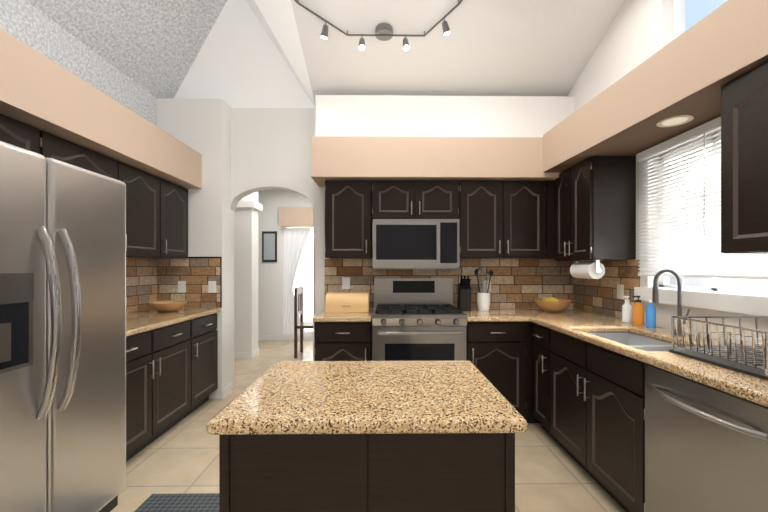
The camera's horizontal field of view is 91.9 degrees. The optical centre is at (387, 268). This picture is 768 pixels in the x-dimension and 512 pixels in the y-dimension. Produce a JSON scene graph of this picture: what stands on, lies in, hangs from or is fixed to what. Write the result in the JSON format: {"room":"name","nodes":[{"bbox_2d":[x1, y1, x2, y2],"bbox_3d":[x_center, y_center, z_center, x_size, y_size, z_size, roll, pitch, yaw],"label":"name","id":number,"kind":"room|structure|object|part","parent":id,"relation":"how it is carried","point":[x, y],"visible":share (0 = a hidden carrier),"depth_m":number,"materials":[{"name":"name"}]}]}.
{"room":"kitchen","nodes":[
{"label":"kitchen","id":0,"kind":"room"},
{"bbox_2d":[0,0,155,313],"bbox_3d":[-2.351,-1.348,1.037,0.150,5.300,5.750,0,0,-1],"label":"wall","id":1,"kind":"structure","parent":0,"point":[30,25],"depth_m":2.69,"materials":[{"name":"white paint"}]},
{"bbox_2d":[0,113,43,155],"bbox_3d":[-2.119,-0.644,1.809,0.326,0.289,0.563,0,0,-1],"label":"upper cabinet","id":2,"kind":"object","parent":1,"relation":"attached to","point":[14,132],"depth_m":1.98,"materials":[{"name":"brown wood"}]},
{"bbox_2d":[44,131,127,256],"bbox_3d":[-2.126,-0.444,2.432,0.326,0.690,0.673,0,0,-1],"label":"upper cabinet","id":3,"kind":"object","parent":1,"relation":"attached to","point":[55,147],"depth_m":2.42,"materials":[{"name":"brown wood"}]},
{"bbox_2d":[0,28,201,188],"bbox_3d":[-2.050,-0.968,0.936,0.450,0.340,5.540,0,0,-1],"label":"soffit","id":4,"kind":"structure","parent":1,"relation":"attached to","point":[38,90],"depth_m":2.26,"materials":[{"name":"beige paint"}]},
{"bbox_2d":[126,258,156,312],"bbox_3d":[-2.292,0.146,2.885,0.012,0.485,1.640,0,0,-1],"label":"backsplash","id":5,"kind":"structure","parent":1,"relation":"attached to","point":[141,283],"depth_m":3.44,"materials":[{"name":"stone"}]},
{"bbox_2d":[128,165,167,258],"bbox_3d":[-2.132,-0.444,2.961,0.326,0.690,0.636,0,0,-1],"label":"upper cabinet","id":6,"kind":"object","parent":1,"relation":"attached to","point":[147,193],"depth_m":3.06,"materials":[{"name":"brown wood"}]},
{"bbox_2d":[168,181,187,258],"bbox_3d":[-2.138,-0.445,3.419,0.326,0.690,0.533,0,0,-1],"label":"upper cabinet","id":7,"kind":"object","parent":1,"relation":"attached to","point":[177,195],"depth_m":3.50,"materials":[{"name":"brown wood"}]},
{"bbox_2d":[26,0,226,97],"bbox_3d":[-1.821,-2.178,1.043,0.910,0.960,5.750,0,0,-1],"label":"ceiling","id":8,"kind":"structure","parent":0,"point":[152,47],"depth_m":3.14,"materials":[{"name":"white paint"}]},
{"bbox_2d":[156,98,230,398],"bbox_3d":[-1.984,-0.201,3.813,0.650,3.000,0.210,0,0,-1],"label":"wall","id":9,"kind":"structure","parent":0,"point":[202,127],"depth_m":3.71,"materials":[{"name":"white paint"}]},
{"bbox_2d":[157,257,221,307],"bbox_3d":[-1.978,0.133,3.700,0.636,0.508,0.016,0,0,-1],"label":"backsplash","id":10,"kind":"structure","parent":9,"relation":"attached to","point":[196,274],"depth_m":3.70,"materials":[{"name":"stone"}]},
{"bbox_2d":[178,281,185,292],"bbox_3d":[-2.048,0.179,3.691,0.075,0.115,0.008,0,0,-1],"label":"electrical outlet","id":11,"kind":"object","parent":10,"relation":"attached to","point":[181,286],"visible":1,"depth_m":3.69,"materials":[{"name":"white plastic"}]},
{"bbox_2d":[208,281,215,292],"bbox_3d":[-1.748,0.179,3.694,0.075,0.115,0.008,0,0,-1],"label":"electrical outlet","id":12,"kind":"object","parent":10,"relation":"attached to","point":[211,286],"visible":1,"depth_m":3.69,"materials":[{"name":"white plastic"}]},
{"bbox_2d":[174,0,315,107],"bbox_3d":[-1.533,-2.181,3.661,1.550,0.960,0.520,0,0,-1],"label":"wall","id":13,"kind":"structure","parent":0,"point":[239,61],"depth_m":3.75,"materials":[{"name":"white paint"}]},
{"bbox_2d":[234,192,262,351],"bbox_3d":[-2.950,-0.092,5.497,2.060,2.780,0.380,0,0,-1],"label":"wall","id":14,"kind":"structure","parent":0,"point":[248,207],"depth_m":5.37,"materials":[{"name":"white paint"}]},
{"bbox_2d":[234,348,258,358],"bbox_3d":[-2.110,1.253,5.508,0.300,0.090,0.300,0,0,-1],"label":"baseboard","id":15,"kind":"structure","parent":14,"relation":"attached to","point":[245,355],"depth_m":5.36,"materials":[{"name":"white wood"}]},
{"bbox_2d":[231,108,315,388],"bbox_3d":[-1.067,-1.351,4.003,6.090,5.300,0.150,0,0,-1],"label":"wall","id":16,"kind":"structure","parent":0,"point":[270,148],"depth_m":3.93,"materials":[{"name":"white paint"}]},
{"bbox_2d":[222,383,231,398],"bbox_3d":[-2.409,1.254,3.764,3.400,0.090,0.300,0,0,-1],"label":"baseboard","id":17,"kind":"structure","parent":16,"relation":"attached to","point":[226,390],"depth_m":3.79,"materials":[{"name":"white wood"}]},
{"bbox_2d":[246,0,315,106],"bbox_3d":[-1.046,-2.734,1.051,0.640,2.072,5.750,0,0,-1],"label":"ceiling","id":18,"kind":"structure","parent":0,"point":[276,19],"depth_m":3.21,"materials":[{"name":"white paint"}]},
{"bbox_2d":[258,190,312,335],"bbox_3d":[-1.495,-0.154,6.799,5.300,2.900,0.150,0,0,-1],"label":"wall","id":19,"kind":"structure","parent":0,"point":[270,298],"depth_m":6.71,"materials":[{"name":"white paint"}]},
{"bbox_2d":[262,231,276,261],"bbox_3d":[-2.134,-0.399,6.698,0.260,0.550,0.031,0,0,-1],"label":"framed picture","id":20,"kind":"object","parent":19,"relation":"attached to","point":[269,246],"visible":1,"depth_m":6.68,"materials":[{"name":"black"}]},
{"bbox_2d":[258,335,312,340],"bbox_3d":[-1.494,1.251,6.719,5.000,0.090,0.012,0,0,-1],"label":"baseboard","id":21,"kind":"structure","parent":19,"relation":"attached to","point":[266,337],"depth_m":6.71,"materials":[{"name":"white wood"}]},
{"bbox_2d":[279,207,312,226],"bbox_3d":[-1.218,-0.923,6.646,1.410,0.340,0.158,0,0,-1],"label":"valance","id":22,"kind":"object","parent":19,"relation":"attached to","point":[295,216],"visible":0.36,"depth_m":6.56,"materials":[{"name":"beige fabric"}]},
{"bbox_2d":[284,228,310,334],"bbox_3d":[-1.617,0.222,6.656,0.492,1.910,0.044,0,0,-1],"label":"curtain","id":23,"kind":"object","parent":22,"relation":"hanging from","point":[295,239],"visible":0.94,"depth_m":6.65,"materials":[{"name":"white fabric"}]},
{"bbox_2d":[110,340,625,511],"bbox_3d":[-0.796,1.330,2.683,6.800,0.060,9.400,0,0,-1],"label":"floor","id":24,"kind":"structure","parent":0,"point":[551,473],"depth_m":2.46,"materials":[{"name":"tile"}]},
{"bbox_2d":[0,141,125,511],"bbox_3d":[-1.800,0.411,1.595,0.906,1.780,0.910,0,0,-1],"label":"fridge","id":25,"kind":"object","parent":24,"relation":"on","point":[62,336],"visible":1,"depth_m":1.61,"materials":[{"name":"silver metal"}]},
{"bbox_3d":[-1.469,0.369,1.357,0.078,1.695,0.426,0,0,-1],"label":"door","id":26,"kind":"part","parent":25,"relation":"part of","materials":[{"name":"silver metal"}]},
{"bbox_3d":[-1.475,0.369,1.816,0.078,1.695,0.476,0,0,-1],"label":"door","id":27,"kind":"part","parent":25,"relation":"part of","materials":[{"name":"silver metal"}]},
{"bbox_2d":[126,320,197,461],"bbox_3d":[-1.984,0.865,2.668,0.616,0.870,1.138,0,0,-1],"label":"base cabinet","id":28,"kind":"object","parent":24,"relation":"on","point":[162,364],"depth_m":2.74,"materials":[{"name":"brown wood"}]},
{"bbox_2d":[126,308,219,335],"bbox_3d":[-1.969,0.410,2.887,0.631,0.040,1.607,0,0,-1],"label":"countertop","id":29,"kind":"structure","parent":28,"relation":"on","point":[137,323],"depth_m":2.97,"materials":[{"name":"beige stone"}]},
{"bbox_2d":[148,301,186,311],"bbox_3d":[-2.004,0.345,3.388,0.310,0.085,0.310,0,0,-1],"label":"bowl","id":30,"kind":"object","parent":29,"relation":"on","point":[166,306],"visible":1,"depth_m":3.30,"materials":[{"name":"brown wood"}]},
{"bbox_2d":[134,493,218,511],"bbox_3d":[-1.094,1.295,1.680,0.500,0.011,0.900,0,0,-1],"label":"mat","id":31,"kind":"object","parent":24,"relation":"on","point":[200,502],"visible":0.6,"depth_m":2.04,"materials":[{"name":"grey fabric"}]},
{"bbox_2d":[198,312,217,406],"bbox_3d":[-1.993,0.865,3.397,0.616,0.870,0.583,0,0,-1],"label":"base cabinet","id":32,"kind":"object","parent":24,"relation":"on","point":[207,325],"depth_m":3.49,"materials":[{"name":"brown wood"}]},
{"bbox_2d":[294,287,312,357],"bbox_3d":[-1.151,0.787,5.599,0.420,1.020,0.420,0,0,-1],"label":"dining chair","id":33,"kind":"object","parent":24,"relation":"on","point":[301,325],"visible":0.75,"depth_m":5.42,"materials":[{"name":"brown wood"}]},
{"bbox_2d":[314,324,371,360],"bbox_3d":[-0.371,0.865,3.326,0.465,0.870,0.616,0,0,-1],"label":"base cabinet","id":34,"kind":"object","parent":24,"relation":"on","point":[332,342],"depth_m":3.02,"materials":[{"name":"brown wood"}]},
{"bbox_2d":[312,309,373,323],"bbox_3d":[-0.373,0.410,3.308,0.480,0.040,0.631,0,0,-1],"label":"countertop","id":35,"kind":"structure","parent":34,"relation":"on","point":[322,318],"depth_m":3.02,"materials":[{"name":"beige stone"}]},
{"bbox_2d":[325,292,368,312],"bbox_3d":[-0.365,0.303,3.413,0.380,0.170,0.270,0,0,-1],"label":"bread box","id":36,"kind":"object","parent":35,"relation":"on","point":[346,302],"visible":1,"depth_m":3.29,"materials":[{"name":"brown wood"}]},
{"bbox_2d":[206,360,527,511],"bbox_3d":[-0.056,0.847,1.277,0.840,0.910,0.637,0,0,-1],"label":"kitchen island","id":37,"kind":"object","parent":24,"relation":"on","point":[366,436],"visible":1,"depth_m":0.98,"materials":[{"name":"brown wood"}]},
{"bbox_2d":[206,360,527,434],"bbox_3d":[-0.056,0.412,1.277,0.840,0.040,0.637,0,0,-1],"label":"island countertop","id":38,"kind":"structure","parent":37,"relation":"on","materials":[{"name":"stone"}]},
{"bbox_2d":[372,278,467,360],"bbox_3d":[0.252,0.682,3.272,0.760,1.175,0.707,0,0,-1],"label":"range","id":39,"kind":"object","parent":24,"relation":"on","point":[419,319],"visible":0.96,"depth_m":2.98,"materials":[{"name":"silver metal"}]},
{"bbox_2d":[466,324,529,422],"bbox_3d":[0.884,0.865,3.341,0.485,0.870,0.616,0,0,-1],"label":"base cabinet","id":40,"kind":"object","parent":24,"relation":"on","point":[510,374],"depth_m":3.04,"materials":[{"name":"brown wood"}]},
{"bbox_2d":[461,309,767,435],"bbox_3d":[1.247,0.411,1.900,1.186,0.040,3.486,0,0,-1],"label":"countertop","id":41,"kind":"structure","parent":40,"relation":"on","point":[598,357],"depth_m":2.20,"materials":[{"name":"beige stone"}]},
{"bbox_2d":[457,276,471,310],"bbox_3d":[0.710,0.226,3.446,0.100,0.323,0.188,0,0,-1],"label":"knife block","id":42,"kind":"object","parent":41,"relation":"on","point":[464,296],"visible":0.98,"depth_m":3.39,"materials":[{"name":"black"}]},
{"bbox_2d":[474,266,492,310],"bbox_3d":[0.895,0.179,3.473,0.172,0.418,0.160,0,0,-1],"label":"utensil crock","id":43,"kind":"object","parent":41,"relation":"on","point":[483,301],"visible":1,"depth_m":3.44,"materials":[{"name":"white ceramic"}]},
{"bbox_2d":[534,297,570,311],"bbox_3d":[1.496,0.325,3.370,0.310,0.125,0.310,0,0,-1],"label":"bowl","id":44,"kind":"object","parent":41,"relation":"on","point":[549,304],"visible":1,"depth_m":3.28,"materials":[{"name":"brown wood"}]},
{"bbox_2d":[622,296,631,322],"bbox_3d":[1.747,0.293,2.713,0.067,0.190,0.062,0,0,-1],"label":"soap bottle","id":45,"kind":"object","parent":41,"relation":"on","point":[627,311],"visible":1,"depth_m":2.69,"materials":[{"name":"white plastic"}]},
{"bbox_2d":[633,296,643,324],"bbox_3d":[1.750,0.288,2.593,0.069,0.200,0.066,0,0,-1],"label":"soap bottle","id":46,"kind":"object","parent":41,"relation":"on","point":[638,312],"visible":1,"depth_m":2.57,"materials":[{"name":"orange plastic"}]},
{"bbox_2d":[646,300,655,327],"bbox_3d":[1.752,0.298,2.473,0.056,0.181,0.055,0,0,-1],"label":"dish soap bottle","id":47,"kind":"object","parent":41,"relation":"on","point":[650,315],"visible":0.9,"depth_m":2.45,"materials":[{"name":"blue plastic"}]},
{"bbox_2d":[652,269,689,335],"bbox_3d":[1.726,0.194,2.244,0.148,0.389,0.178,0,0,-1],"label":"faucet","id":48,"kind":"object","parent":41,"relation":"on","point":[655,294],"visible":0.96,"depth_m":2.19,"materials":[{"name":"grey metal"}]},
{"bbox_2d":[669,316,767,379],"bbox_3d":[1.568,0.297,1.523,0.490,0.185,0.445,0,0,-1],"label":"dish rack","id":49,"kind":"object","parent":41,"relation":"on","point":[744,358],"visible":1,"depth_m":1.55,"materials":[{"name":"silver metal"}]},
{"bbox_2d":[530,364,553,438],"bbox_3d":[1.508,0.865,2.844,0.661,0.870,0.393,0,0,-1],"label":"base cabinet","id":50,"kind":"object","parent":24,"relation":"on","point":[541,385],"depth_m":2.86,"materials":[{"name":"brown wood"}]},
{"bbox_2d":[554,380,644,511],"bbox_3d":[1.515,0.971,2.255,0.661,0.660,1.058,0,0,-1],"label":"base cabinet","id":51,"kind":"object","parent":24,"relation":"on","point":[613,454],"depth_m":2.07,"materials":[{"name":"brown wood"}]},
{"bbox_2d":[645,364,767,511],"bbox_3d":[1.467,0.871,1.415,0.685,0.862,0.600,0,0,-1],"label":"dishwasher","id":52,"kind":"object","parent":24,"relation":"on","point":[706,448],"visible":1,"depth_m":1.41,"materials":[{"name":"silver metal"}]},
{"bbox_2d":[316,95,573,314],"bbox_3d":[0.561,-0.201,3.798,2.540,3.000,0.300,0,0,-1],"label":"wall","id":53,"kind":"structure","parent":0,"point":[425,116],"depth_m":3.65,"materials":[{"name":"white paint"}]},
{"bbox_2d":[325,181,371,258],"bbox_3d":[-0.358,-0.445,3.470,0.415,0.690,0.326,0,0,-1],"label":"upper cabinet","id":54,"kind":"object","parent":53,"relation":"attached to","point":[348,204],"depth_m":3.31,"materials":[{"name":"brown wood"}]},
{"bbox_2d":[372,181,423,221],"bbox_3d":[0.081,-0.618,3.475,0.452,0.344,0.326,0,0,-1],"label":"upper cabinet","id":55,"kind":"object","parent":53,"relation":"attached to","point":[390,199],"depth_m":3.31,"materials":[{"name":"brown wood"}]},
{"bbox_2d":[373,219,459,268],"bbox_3d":[0.245,-0.217,3.421,0.760,0.437,0.428,0,0,-1],"label":"microwave","id":56,"kind":"object","parent":55,"relation":"attached to","point":[416,243],"visible":1,"depth_m":3.24,"materials":[{"name":"silver metal"}]},
{"bbox_2d":[311,136,559,186],"bbox_3d":[0.583,-0.975,3.443,2.505,0.350,0.410,0,0,-1],"label":"soffit","id":57,"kind":"object","parent":53,"relation":"attached to","point":[342,158],"depth_m":3.24,"materials":[{"name":"beige paint"}]},
{"bbox_2d":[424,181,459,218],"bbox_3d":[0.409,-0.618,3.479,0.452,0.344,0.326,0,0,-1],"label":"upper cabinet","id":58,"kind":"object","parent":53,"relation":"attached to","point":[441,198],"depth_m":3.32,"materials":[{"name":"brown wood"}]},
{"bbox_2d":[325,259,573,307],"bbox_3d":[0.608,0.145,3.643,2.450,0.485,0.012,0,0,-1],"label":"backsplash","id":59,"kind":"structure","parent":53,"relation":"attached to","point":[520,283],"depth_m":3.64,"materials":[{"name":"stone"}]},
{"bbox_2d":[342,277,349,288],"bbox_3d":[-0.407,0.139,3.620,0.075,0.115,0.008,0,0,-1],"label":"electrical outlet","id":60,"kind":"object","parent":59,"relation":"attached to","point":[345,282],"visible":1,"depth_m":3.62,"materials":[{"name":"white plastic"}]},
{"bbox_2d":[483,280,490,291],"bbox_3d":[0.973,0.169,3.637,0.075,0.115,0.008,0,0,-1],"label":"electrical outlet","id":61,"kind":"object","parent":59,"relation":"attached to","point":[484,285],"visible":0.64,"depth_m":3.63,"materials":[{"name":"white plastic"}]},
{"bbox_2d":[460,181,511,258],"bbox_3d":[0.866,-0.445,3.485,0.453,0.690,0.326,0,0,-1],"label":"upper cabinet","id":62,"kind":"object","parent":53,"relation":"attached to","point":[485,206],"depth_m":3.33,"materials":[{"name":"brown wood"}]},
{"bbox_2d":[512,181,539,258],"bbox_3d":[1.196,-0.445,3.489,0.458,0.690,0.326,0,0,-1],"label":"upper cabinet","id":63,"kind":"object","parent":53,"relation":"attached to","point":[525,194],"depth_m":3.33,"materials":[{"name":"brown wood"}]},
{"bbox_2d":[540,179,555,260],"bbox_3d":[1.594,-0.445,3.459,0.474,0.690,0.394,0,0,-1],"label":"upper cabinet","id":64,"kind":"object","parent":53,"relation":"attached to","point":[547,188],"depth_m":3.33,"materials":[{"name":"brown wood"}]},
{"bbox_2d":[291,0,625,105],"bbox_3d":[0.643,-2.734,1.072,2.740,2.072,5.750,0,0,-1],"label":"ceiling","id":65,"kind":"structure","parent":0,"point":[515,47],"depth_m":3.24,"materials":[{"name":"white paint"}]},
{"bbox_2d":[294,0,462,50],"bbox_3d":[-0.098,-2.021,2.833,1.773,0.393,0.701,0,0,-1],"label":"spotlight fixture","id":66,"kind":"object","parent":65,"relation":"attached to","point":[383,31],"visible":0.98,"depth_m":3.06,"materials":[{"name":"silver metal"}]},
{"bbox_2d":[568,0,767,347],"bbox_3d":[1.938,-1.348,1.089,0.150,5.300,5.750,0,0,-1],"label":"wall","id":67,"kind":"structure","parent":0,"point":[638,32],"depth_m":2.69,"materials":[{"name":"white paint"}]},
{"bbox_2d":[556,171,563,260],"bbox_3d":[1.667,-0.453,3.157,0.336,0.764,0.348,0,0,-1],"label":"upper cabinet","id":68,"kind":"object","parent":67,"relation":"attached to","point":[559,181],"depth_m":3.24,"materials":[{"name":"brown wood"}]},
{"bbox_2d":[570,260,604,278],"bbox_3d":[1.586,0.005,2.956,0.130,0.144,0.320,0,0,-1],"label":"paper towel holder","id":69,"kind":"object","parent":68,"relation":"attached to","point":[590,270],"visible":1,"depth_m":2.85,"materials":[{"name":"white paper"}]},
{"bbox_2d":[564,156,635,260],"bbox_3d":[1.669,-0.452,2.930,0.336,0.764,0.358,0,0,-1],"label":"upper cabinet","id":70,"kind":"object","parent":67,"relation":"attached to","point":[584,210],"depth_m":2.75,"materials":[{"name":"brown wood"}]},
{"bbox_2d":[573,260,639,320],"bbox_3d":[1.832,0.160,3.183,0.012,0.455,0.938,0,0,-1],"label":"backsplash","id":71,"kind":"structure","parent":67,"relation":"attached to","point":[598,296],"depth_m":3.07,"materials":[{"name":"stone"}]},
{"bbox_2d":[617,284,623,298],"bbox_3d":[1.825,0.180,2.914,0.008,0.115,0.075,0,0,-1],"label":"electrical outlet","id":72,"kind":"object","parent":71,"relation":"attached to","point":[620,290],"visible":1,"depth_m":2.91,"materials":[{"name":"white plastic"}]},
{"bbox_2d":[543,0,767,172],"bbox_3d":[1.628,-1.004,0.730,0.480,0.328,5.040,0,0,-1],"label":"soffit","id":73,"kind":"structure","parent":67,"relation":"attached to","point":[693,69],"depth_m":1.99,"materials":[{"name":"beige paint"}]},
{"bbox_2d":[656,115,693,126],"bbox_3d":[1.631,-0.838,2.110,0.170,0.004,0.170,0,0,-1],"label":"recessed light","id":74,"kind":"object","parent":73,"relation":"attached to","point":[675,121],"visible":1,"depth_m":2.11,"materials":[{"name":"beige plastic"}]},
{"bbox_2d":[674,0,727,38],"bbox_3d":[2.053,-1.759,1.935,0.240,1.180,1.940,0,0,-1],"label":"clerestory window","id":75,"kind":"structure","parent":67,"relation":"in","point":[688,14],"depth_m":2.50,"materials":[{"name":"clear glass"}]},
{"bbox_2d":[634,287,767,315],"bbox_3d":[1.884,0.180,1.459,0.150,0.093,2.490,0,0,-1],"label":"sill","id":76,"kind":"structure","parent":67,"relation":"attached to","point":[747,304],"depth_m":2.05,"materials":[{"name":"white paint"}]},
{"bbox_2d":[659,131,767,293],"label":"window","id":77,"kind":"structure","parent":67,"relation":"in","point":[717,284],"depth_m":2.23,"materials":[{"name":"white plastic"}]},
{"bbox_2d":[636,116,767,279],"bbox_3d":[1.821,-0.389,2.198,0.050,0.880,0.980,0,0,-1],"label":"window blind","id":78,"kind":"object","parent":77,"relation":"attached to","point":[692,262],"visible":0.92,"depth_m":2.25,"materials":[{"name":"white plastic"}]},
{"bbox_2d":[721,61,767,253],"bbox_3d":[1.688,-0.451,1.402,0.336,0.764,0.598,0,0,-1],"label":"upper cabinet","id":79,"kind":"object","parent":67,"relation":"attached to","point":[744,99],"depth_m":1.58,"materials":[{"name":"brown wood"}]},
{"label":"outside","id":80,"kind":"structure","parent":0,"visible":0},
{"bbox_2d":[288,227,312,330],"bbox_3d":[-1.223,0.096,7.037,1.650,2.400,0.020,0,0,-1],"label":"dining room window","id":81,"kind":"structure","parent":80,"point":[304,276],"depth_m":7.02,"materials":[{"name":"white glass"}]}
]}

